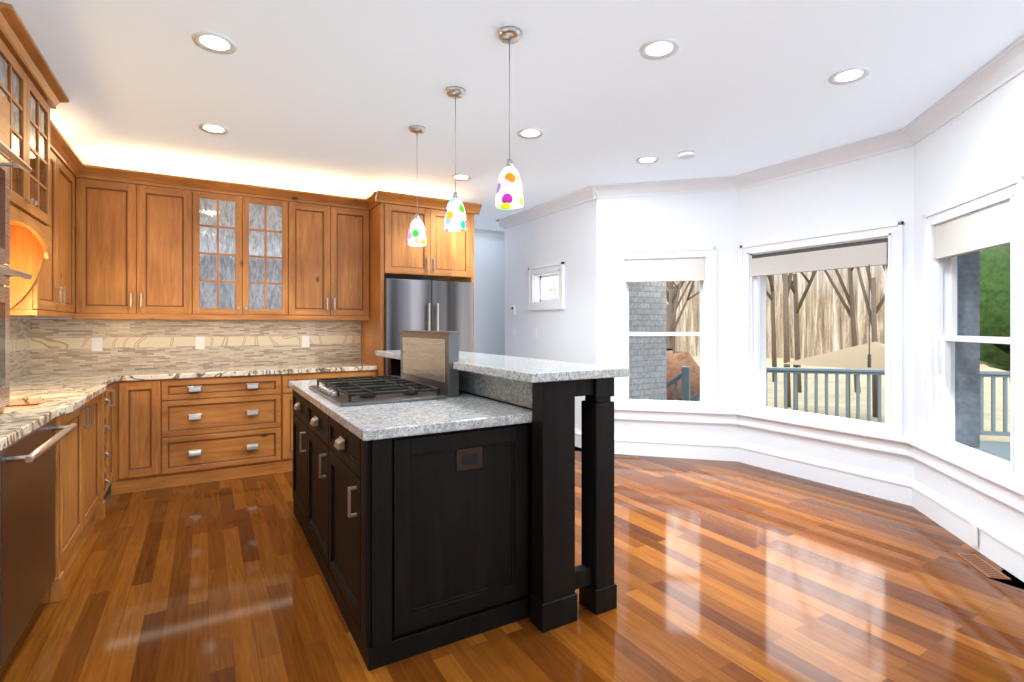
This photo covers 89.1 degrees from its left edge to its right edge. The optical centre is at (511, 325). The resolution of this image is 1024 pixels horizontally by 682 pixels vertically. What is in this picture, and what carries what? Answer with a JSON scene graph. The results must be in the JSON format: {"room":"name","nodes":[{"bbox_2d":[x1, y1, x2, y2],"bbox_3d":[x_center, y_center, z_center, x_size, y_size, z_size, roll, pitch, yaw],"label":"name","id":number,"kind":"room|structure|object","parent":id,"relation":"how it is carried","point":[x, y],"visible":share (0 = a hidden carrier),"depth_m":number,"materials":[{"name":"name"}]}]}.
{"room":"kitchen","nodes":[
{"label":"kitchen","id":0,"kind":"room"},
{"bbox_2d":[0,448,1023,681],"bbox_3d":[0.222,1.360,3.090,5.980,0.120,8.700,0,0,-31],"label":"floor","id":1,"kind":"structure","parent":0,"point":[729,571],"depth_m":2.45,"materials":[{"name":"brown wood"}]},
{"bbox_2d":[0,418,76,668],"bbox_3d":[-2.155,0.866,2.003,0.630,0.868,0.760,0,0,-31],"label":"dishwasher","id":2,"kind":"object","parent":1,"relation":"on","point":[27,519],"visible":0.96,"depth_m":2.04,"materials":[{"name":"silver metal"}]},
{"bbox_2d":[4,386,107,604],"bbox_3d":[-2.733,0.865,2.845,0.632,0.870,1.267,0,0,-31],"label":"base cabinet","id":3,"kind":"object","parent":1,"relation":"on","point":[82,455],"depth_m":2.93,"materials":[{"name":"brown wood"}]},
{"bbox_2d":[108,382,115,494],"bbox_3d":[-3.114,0.865,3.493,0.632,0.870,0.376,0,0,-31],"label":"base cabinet","id":4,"kind":"object","parent":1,"relation":"on","point":[112,387],"depth_m":3.95,"materials":[{"name":"brown wood"}]},
{"bbox_2d":[115,379,163,493],"bbox_3d":[-3.080,0.865,4.306,0.325,0.870,0.645,0,0,-31],"label":"base cabinet","id":5,"kind":"object","parent":1,"relation":"on","point":[123,437],"depth_m":4.07,"materials":[{"name":"brown wood"}]},
{"bbox_2d":[164,374,291,487],"bbox_3d":[-2.566,0.865,4.626,1.011,0.870,0.616,0,0,-31],"label":"base cabinet","id":6,"kind":"object","parent":1,"relation":"on","point":[232,427],"depth_m":4.37,"materials":[{"name":"brown wood"}]},
{"bbox_2d":[0,362,376,450],"bbox_3d":[-1.640,0.406,2.978,2.652,0.041,4.397,0,0,-31],"label":"countertop","id":7,"kind":"structure","parent":6,"relation":"on","point":[53,395],"depth_m":3.48,"materials":[{"name":"stone"}]},
{"bbox_2d":[0,93,31,412],"bbox_3d":[-2.209,-0.308,1.891,0.544,1.384,0.780,0,0,-31],"label":"wall oven","id":8,"kind":"object","parent":7,"relation":"on","point":[7,153],"visible":1,"depth_m":2.24,"materials":[{"name":"silver metal"}]},
{"bbox_2d":[292,370,376,470],"bbox_3d":[-1.821,0.865,5.065,0.847,0.870,0.616,0,0,-31],"label":"base cabinet","id":9,"kind":"object","parent":1,"relation":"on","point":[301,376],"depth_m":4.78,"materials":[{"name":"brown wood"}]},
{"bbox_2d":[384,279,472,375],"bbox_3d":[-0.967,0.427,5.427,0.907,1.745,0.806,0,0,-31],"label":"fridge","id":10,"kind":"object","parent":1,"relation":"on","point":[426,305],"visible":0.19,"depth_m":5.09,"materials":[{"name":"silver metal"}]},
{"bbox_2d":[288,354,616,670],"bbox_3d":[-0.577,0.769,3.067,1.147,1.063,2.236,0,0,-31],"label":"kitchen island","id":11,"kind":"object","parent":1,"relation":"on","point":[433,489],"depth_m":2.24,"materials":[{"name":"black wood"}]},
{"bbox_2d":[308,375,446,406],"bbox_3d":[-0.804,0.357,2.985,0.545,0.054,0.880,0,0,-30],"label":"cooktop","id":12,"kind":"object","parent":11,"relation":"in","point":[380,390],"depth_m":2.76,"materials":[{"name":"silver metal"}]},
{"bbox_2d":[399,330,460,397],"bbox_3d":[-0.517,0.207,3.154,0.072,0.354,0.820,0,0,-30],"label":"downdraft vent","id":13,"kind":"object","parent":11,"relation":"attached to","point":[429,358],"depth_m":2.99,"materials":[{"name":"silver metal"}]},
{"bbox_2d":[376,350,628,381],"bbox_3d":[-0.266,0.215,3.250,0.540,0.040,2.280,0,0,-31],"label":"island countertop","id":14,"kind":"structure","parent":11,"relation":"on","point":[536,370],"depth_m":2.55,"materials":[{"name":"grey stone"}]},
{"bbox_2d":[614,455,640,458],"bbox_3d":[1.123,1.297,5.147,0.300,0.006,0.100,0,0,15],"label":"floor vent","id":15,"kind":"object","parent":1,"relation":"in","point":[615,456],"depth_m":5.12,"materials":[{"name":"brown wood"}]},
{"bbox_2d":[955,552,1011,579],"bbox_3d":[2.543,1.297,2.815,0.100,0.006,0.300,0,0,15],"label":"floor vent","id":16,"kind":"object","parent":1,"relation":"in","point":[982,566],"depth_m":2.80,"materials":[{"name":"brown wood"}]},
{"bbox_2d":[0,0,1023,231],"bbox_3d":[0.222,-1.480,3.090,5.980,0.120,8.700,0,0,-31],"label":"ceiling","id":17,"kind":"structure","parent":0,"point":[345,94],"depth_m":3.04,"materials":[{"name":"white paint"}]},
{"bbox_2d":[198,123,228,134],"bbox_3d":[-2.145,-1.413,3.739,0.198,0.011,0.198,0,0,-39],"label":"recessed light","id":18,"kind":"object","parent":17,"relation":"in","point":[211,128],"depth_m":3.73,"materials":[{"name":"white"}]},
{"bbox_2d":[192,31,236,54],"bbox_3d":[-1.489,-1.413,2.605,0.198,0.011,0.198,0,0,-39],"label":"recessed light","id":19,"kind":"object","parent":17,"relation":"in","point":[212,42],"depth_m":2.60,"materials":[{"name":"white"}]},
{"bbox_2d":[407,125,426,246],"bbox_3d":[-0.683,-1.000,3.741,0.136,0.839,0.136,0,0,-31],"label":"pendant light","id":20,"kind":"object","parent":17,"relation":"hanging from","point":[416,235],"visible":1,"depth_m":3.70,"materials":[{"name":"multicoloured glass"}]},
{"bbox_2d":[444,86,466,231],"bbox_3d":[-0.342,-1.000,3.141,0.136,0.839,0.136,0,0,-31],"label":"pendant light","id":21,"kind":"object","parent":17,"relation":"hanging from","point":[455,217],"visible":1,"depth_m":3.10,"materials":[{"name":"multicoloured glass"}]},
{"bbox_2d":[451,174,471,180],"bbox_3d":[-0.484,-1.413,4.961,0.198,0.011,0.198,0,0,15],"label":"recessed light","id":22,"kind":"object","parent":17,"relation":"in","point":[459,177],"depth_m":4.96,"materials":[{"name":"white"}]},
{"bbox_2d":[495,26,523,208],"bbox_3d":[-0.012,-1.000,2.523,0.136,0.839,0.136,0,0,-31],"label":"pendant light","id":23,"kind":"object","parent":17,"relation":"hanging from","point":[509,193],"visible":1,"depth_m":2.48,"materials":[{"name":"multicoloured glass"}]},
{"bbox_2d":[517,128,543,138],"bbox_3d":[0.136,-1.413,3.829,0.198,0.011,0.197,0,0,-39],"label":"recessed light","id":24,"kind":"object","parent":17,"relation":"in","point":[526,133],"depth_m":3.82,"materials":[{"name":"white"}]},
{"bbox_2d":[635,156,658,163],"bbox_3d":[1.156,-1.413,4.441,0.198,0.011,0.197,0,0,-39],"label":"recessed light","id":25,"kind":"object","parent":17,"relation":"in","point":[645,159],"depth_m":4.43,"materials":[{"name":"white"}]},
{"bbox_2d":[639,38,679,59],"bbox_3d":[0.754,-1.413,2.661,0.198,0.011,0.198,0,0,-39],"label":"recessed light","id":26,"kind":"object","parent":17,"relation":"in","point":[653,49],"depth_m":2.65,"materials":[{"name":"white"}]},
{"bbox_2d":[678,150,694,158],"bbox_3d":[1.432,-1.402,4.267,0.130,0.034,0.128,0,0,-30],"label":"recessed light","id":27,"kind":"object","parent":17,"relation":"in","point":[687,154],"depth_m":4.23,"materials":[{"name":"white"}]},
{"bbox_2d":[828,67,869,84],"bbox_3d":[1.909,-1.413,2.947,0.198,0.011,0.198,0,0,-39],"label":"recessed light","id":28,"kind":"object","parent":17,"relation":"in","point":[853,74],"depth_m":2.94,"materials":[{"name":"white"}]},
{"bbox_2d":[10,72,1023,542],"bbox_3d":[0.222,-0.060,3.090,6.480,2.720,9.200,0,0,-31],"label":"wall","id":29,"kind":"structure","parent":0,"point":[976,148],"depth_m":4.73,"materials":[{"name":"white paint"}]},
{"bbox_2d":[10,318,33,378],"bbox_3d":[-2.779,0.164,2.308,0.010,0.442,4.398,0,0,-30],"label":"backsplash","id":30,"kind":"structure","parent":29,"relation":"attached to","point":[21,329],"depth_m":3.99,"materials":[{"name":"tile"}]},
{"bbox_2d":[4,110,55,313],"bbox_3d":[-3.164,-0.678,3.297,0.346,1.162,0.553,0,0,-31],"label":"upper cabinet","id":31,"kind":"object","parent":29,"relation":"attached to","point":[32,194],"depth_m":3.06,"materials":[{"name":"brown wood"}]},
{"bbox_2d":[56,138,83,313],"bbox_3d":[-3.390,-0.678,3.741,0.407,1.162,0.693,0,0,-31],"label":"upper cabinet","id":32,"kind":"object","parent":29,"relation":"attached to","point":[69,167],"depth_m":3.92,"materials":[{"name":"brown wood"}]},
{"bbox_2d":[84,164,199,317],"bbox_3d":[-3.143,-0.678,4.403,0.853,1.162,0.414,0,0,-31],"label":"upper cabinet","id":33,"kind":"object","parent":29,"relation":"attached to","point":[114,243],"depth_m":4.29,"materials":[{"name":"brown wood"}]},
{"bbox_2d":[34,319,360,372],"bbox_3d":[-2.739,0.164,4.874,2.623,0.442,0.016,0,0,-30],"label":"backsplash","id":34,"kind":"structure","parent":29,"relation":"attached to","point":[56,345],"depth_m":4.74,"materials":[{"name":"tile"}]},
{"bbox_2d":[276,190,371,317],"bbox_3d":[-1.875,-0.678,5.190,0.813,1.162,0.346,0,0,-31],"label":"upper cabinet","id":35,"kind":"object","parent":29,"relation":"attached to","point":[324,248],"depth_m":5.02,"materials":[{"name":"brown wood"}]},
{"bbox_2d":[372,191,471,281],"bbox_3d":[-0.998,-0.880,5.480,0.917,0.759,0.736,0,0,-31],"label":"upper cabinet","id":36,"kind":"object","parent":29,"relation":"attached to","point":[447,255],"depth_m":5.12,"materials":[{"name":"brown wood"}]},
{"bbox_2d":[511,306,514,314],"bbox_3d":[0.014,-0.200,6.751,0.024,0.120,0.070,0,0,-30],"label":"light switch","id":37,"kind":"object","parent":29,"relation":"attached to","point":[512,307],"depth_m":6.73,"materials":[{"name":"white plastic"}]},
{"bbox_2d":[533,328,535,337],"bbox_3d":[0.273,0.087,6.324,0.012,0.115,0.072,0,0,-30],"label":"light switch","id":38,"kind":"object","parent":29,"relation":"attached to","point":[534,329],"depth_m":6.32,"materials":[{"name":"white plastic"}]},
{"bbox_2d":[77,35,1023,581],"bbox_3d":[0.222,-0.059,3.090,5.980,2.719,8.700,0,0,-31],"label":"molding","id":39,"kind":"structure","parent":29,"relation":"attached to","point":[1003,549],"depth_m":4.34,"materials":[{"name":"white wood"}]},
{"bbox_2d":[626,422,632,433],"bbox_3d":[1.184,1.028,5.241,0.070,0.115,0.006,0,0,15],"label":"outlet","id":40,"kind":"object","parent":29,"relation":"attached to","point":[629,425],"depth_m":5.24,"materials":[{"name":"white plastic"}]},
{"bbox_2d":[625,258,703,281],"bbox_3d":[1.511,-0.548,5.168,0.754,0.214,0.048,0,0,15],"label":"roller blind","id":41,"kind":"object","parent":29,"relation":"attached to","point":[669,269],"depth_m":5.15,"materials":[{"name":"grey fabric"}]},
{"bbox_2d":[528,175,1023,512],"bbox_3d":[1.832,0.089,4.692,1.090,1.702,4.607,0,0,-31],"label":"window frames","id":42,"kind":"structure","parent":29,"relation":"attached to","point":[938,447],"depth_m":3.85,"materials":[{"name":"white wood"}]},
{"bbox_2d":[751,238,887,367],"bbox_3d":[2.531,-0.168,4.381,0.054,0.975,1.124,0,0,-30],"label":"roller blind","id":43,"kind":"object","parent":29,"relation":"attached to","point":[872,252],"depth_m":4.27,"materials":[{"name":"grey fabric"}]},
{"bbox_2d":[934,202,1009,258],"bbox_3d":[2.736,-0.548,3.090,0.048,0.214,0.754,0,0,15],"label":"roller blind","id":44,"kind":"object","parent":29,"relation":"attached to","point":[989,228],"depth_m":3.04,"materials":[{"name":"grey fabric"}]},
{"bbox_2d":[970,522,977,546],"bbox_3d":[2.684,1.212,3.022,0.006,0.115,0.070,0,0,15],"label":"outlet","id":45,"kind":"object","parent":29,"relation":"attached to","point":[973,527],"depth_m":3.01,"materials":[{"name":"white plastic"}]},
{"bbox_2d":[575,446,1023,589],"bbox_3d":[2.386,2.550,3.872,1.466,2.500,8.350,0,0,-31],"label":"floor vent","id":46,"kind":"structure","parent":0,"point":[1005,572],"depth_m":2.67,"materials":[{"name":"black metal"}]},
{"label":"outside","id":47,"kind":"structure","parent":0,"visible":0},
{"bbox_2d":[666,265,983,363],"bbox_3d":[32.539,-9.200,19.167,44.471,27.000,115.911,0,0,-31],"label":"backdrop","id":48,"kind":"structure","parent":47,"point":[824,322],"depth_m":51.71,"materials":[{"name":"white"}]},
{"bbox_2d":[692,356,1009,441],"bbox_3d":[19.783,3.395,23.259,120.000,0.210,120.000,0,0,-31],"label":"ground","id":49,"kind":"structure","parent":47,"point":[863,397],"depth_m":24.25,"materials":[{"name":"grey"}]},
{"bbox_2d":[629,282,665,399],"bbox_3d":[3.863,0.300,2.131,1.380,6.000,11.750,0,0,-31],"label":"brick","id":50,"kind":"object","parent":49,"relation":"on","point":[647,354],"visible":0.04,"depth_m":6.51,"materials":[{"name":"grey brick"}]},
{"bbox_2d":[666,265,884,417],"bbox_3d":[15.235,-5.293,25.402,23.859,17.205,28.749,0,0,-31],"label":"bare trees","id":51,"kind":"object","parent":49,"relation":"on","point":[672,295],"visible":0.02,"depth_m":24.53,"materials":[{"name":"brown plant"}]},
{"bbox_2d":[783,342,884,417],"bbox_3d":[11.426,1.900,16.363,3.800,2.800,3.800,0,0,-31],"label":"gazebo","id":52,"kind":"object","parent":49,"relation":"on","point":[854,357],"visible":0.38,"depth_m":16.02,"materials":[{"name":"beige wood"}]},
{"bbox_2d":[666,366,1009,458],"bbox_3d":[5.451,2.035,4.952,6.021,2.930,11.100,0,0,-31],"label":"railing","id":53,"kind":"object","parent":49,"relation":"on","point":[1000,448],"visible":0.1,"depth_m":7.31,"materials":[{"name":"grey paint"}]},
{"bbox_2d":[980,244,1009,379],"bbox_3d":[9.221,-1.542,8.366,7.057,9.684,5.650,0,0,-31],"label":"tree","id":54,"kind":"object","parent":49,"relation":"on","point":[994,291],"visible":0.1,"depth_m":7.85,"materials":[{"name":"green plant"}]},
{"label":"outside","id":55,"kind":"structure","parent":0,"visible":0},
{"bbox_2d":[666,349,699,400],"bbox_3d":[2.213,1.633,10.052,2.616,2.426,3.001,0,0,-31],"label":"shrubs","id":56,"kind":"object","parent":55,"point":[676,361],"visible":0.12,"depth_m":9.09,"materials":[{"name":"brown plant"}]}
]}

